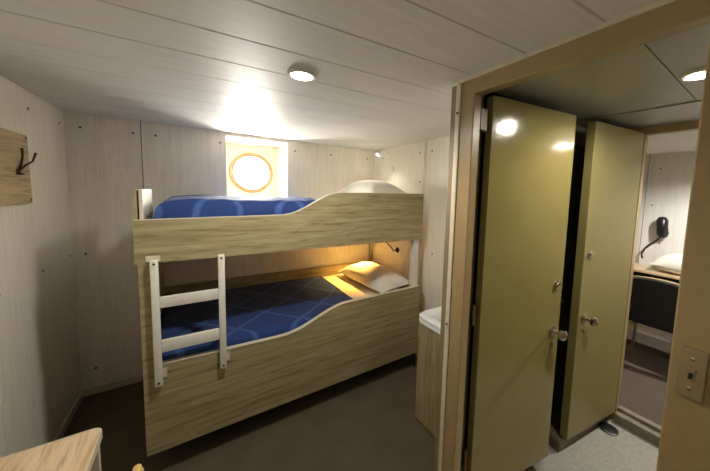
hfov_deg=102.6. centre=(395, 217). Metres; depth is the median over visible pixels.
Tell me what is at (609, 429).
door stop
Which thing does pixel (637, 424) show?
threshold
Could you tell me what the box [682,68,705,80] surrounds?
recessed light
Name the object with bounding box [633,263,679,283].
desk
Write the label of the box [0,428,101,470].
desk
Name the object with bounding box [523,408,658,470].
floor
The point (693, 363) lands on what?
light switch
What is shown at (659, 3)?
trim
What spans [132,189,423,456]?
bunk bed
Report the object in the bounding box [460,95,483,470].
trim
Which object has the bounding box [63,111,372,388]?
wall
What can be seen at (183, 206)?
bedspread
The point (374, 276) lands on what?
pillow
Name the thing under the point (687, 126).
door frame
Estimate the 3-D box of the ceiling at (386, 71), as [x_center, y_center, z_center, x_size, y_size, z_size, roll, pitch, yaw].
[0.134,-0.632,1.274,3.334,0.069,4.227,-2,6,-35]
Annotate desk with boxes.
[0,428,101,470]
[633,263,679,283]
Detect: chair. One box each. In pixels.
[132,464,143,470]
[626,275,678,345]
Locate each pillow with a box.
[338,180,404,192]
[339,261,408,292]
[650,253,682,274]
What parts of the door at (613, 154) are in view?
knob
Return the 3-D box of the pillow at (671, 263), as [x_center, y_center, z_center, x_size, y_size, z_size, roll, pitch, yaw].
[2.968,0.478,2.817,0.320,0.222,0.600,-2,6,-35]
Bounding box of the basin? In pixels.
[419,306,441,334]
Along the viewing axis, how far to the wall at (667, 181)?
3.12 m
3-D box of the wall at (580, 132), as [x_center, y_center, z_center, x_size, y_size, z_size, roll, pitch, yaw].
[1.458,0.525,0.984,1.565,2.210,2.020,-2,6,-35]
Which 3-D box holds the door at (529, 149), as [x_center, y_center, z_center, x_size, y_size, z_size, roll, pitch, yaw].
[0.650,0.443,1.427,0.659,1.973,0.122,-1,6,-26]
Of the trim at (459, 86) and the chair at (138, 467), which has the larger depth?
the trim at (459, 86)
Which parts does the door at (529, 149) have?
knob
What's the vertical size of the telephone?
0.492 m
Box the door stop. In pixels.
[599,422,618,435]
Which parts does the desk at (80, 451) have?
panel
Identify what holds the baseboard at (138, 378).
attached to the wall at (107, 158)
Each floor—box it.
[62,354,434,470]
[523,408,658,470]
[619,330,671,425]
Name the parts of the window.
frame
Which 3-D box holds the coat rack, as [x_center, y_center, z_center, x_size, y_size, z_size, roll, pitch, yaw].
[-1.850,-0.243,1.360,0.077,0.368,0.488,-2,6,-35]
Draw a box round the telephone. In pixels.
[640,217,668,257]
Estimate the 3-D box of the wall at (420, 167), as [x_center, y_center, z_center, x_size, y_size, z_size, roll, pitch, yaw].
[0.319,0.352,2.747,0.038,2.173,2.237,-2,6,-35]
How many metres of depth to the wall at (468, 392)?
1.39 m
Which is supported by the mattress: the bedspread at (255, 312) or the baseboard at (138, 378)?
the bedspread at (255, 312)
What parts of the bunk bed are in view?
panel, rail, post, post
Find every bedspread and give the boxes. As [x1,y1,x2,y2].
[154,194,315,218]
[161,276,352,360]
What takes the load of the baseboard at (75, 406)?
attached to the wall at (40, 374)
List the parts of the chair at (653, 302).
leg, leg, seat, rail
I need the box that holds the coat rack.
[0,127,36,205]
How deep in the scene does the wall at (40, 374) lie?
1.63 m
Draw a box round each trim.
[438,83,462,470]
[458,0,676,83]
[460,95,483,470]
[549,410,600,451]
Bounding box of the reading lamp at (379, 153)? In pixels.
[377,150,394,170]
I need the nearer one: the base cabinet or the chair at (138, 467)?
the chair at (138, 467)
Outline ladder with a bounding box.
[145,254,229,387]
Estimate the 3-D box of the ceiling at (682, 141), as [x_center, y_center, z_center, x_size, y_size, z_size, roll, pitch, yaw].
[2.477,-0.678,2.364,1.750,0.040,4.000,-2,6,-35]
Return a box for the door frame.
[443,0,709,470]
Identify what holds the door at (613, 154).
attached to the door frame at (687, 126)
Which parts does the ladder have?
rail, rail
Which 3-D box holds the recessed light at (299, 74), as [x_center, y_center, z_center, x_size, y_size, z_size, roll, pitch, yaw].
[-0.411,-0.627,1.242,0.124,0.017,0.124,-2,6,-35]
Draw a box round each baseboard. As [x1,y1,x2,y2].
[54,390,83,440]
[82,374,142,396]
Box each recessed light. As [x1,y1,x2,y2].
[287,68,316,81]
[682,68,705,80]
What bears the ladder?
attached to the bunk bed
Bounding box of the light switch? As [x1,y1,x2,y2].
[675,345,709,402]
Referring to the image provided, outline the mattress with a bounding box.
[323,274,397,298]
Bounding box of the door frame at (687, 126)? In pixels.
[608,121,698,419]
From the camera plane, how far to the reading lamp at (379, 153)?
3.12 m
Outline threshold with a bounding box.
[614,405,661,446]
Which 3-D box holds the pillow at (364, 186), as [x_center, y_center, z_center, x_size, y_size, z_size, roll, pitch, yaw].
[-0.244,-0.267,2.840,0.442,0.217,0.752,-2,6,-35]
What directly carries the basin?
in the base cabinet
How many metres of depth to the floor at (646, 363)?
2.50 m
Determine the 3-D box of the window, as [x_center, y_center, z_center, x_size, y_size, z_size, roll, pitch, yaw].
[-1.472,-0.461,2.958,0.548,0.640,0.430,-2,6,-35]
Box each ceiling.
[0,0,709,150]
[646,131,697,154]
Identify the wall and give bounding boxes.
[0,75,81,457]
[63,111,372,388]
[370,136,449,355]
[454,83,515,470]
[462,92,586,470]
[628,151,695,342]
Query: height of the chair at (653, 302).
0.882 m
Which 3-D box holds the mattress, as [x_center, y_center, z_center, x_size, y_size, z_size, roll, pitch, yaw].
[-0.888,0.800,2.558,1.923,0.155,1.043,-2,6,-35]
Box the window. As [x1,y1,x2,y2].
[226,136,286,196]
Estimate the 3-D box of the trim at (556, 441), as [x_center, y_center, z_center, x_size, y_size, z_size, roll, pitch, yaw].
[1.224,1.446,1.978,0.520,0.068,0.160,-1,6,-29]
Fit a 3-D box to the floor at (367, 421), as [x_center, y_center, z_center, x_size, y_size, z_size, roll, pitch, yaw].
[-0.213,1.580,1.272,2.679,0.050,4.247,-2,6,-35]
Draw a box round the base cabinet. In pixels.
[415,306,441,436]
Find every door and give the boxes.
[463,95,576,470]
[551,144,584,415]
[560,121,644,439]

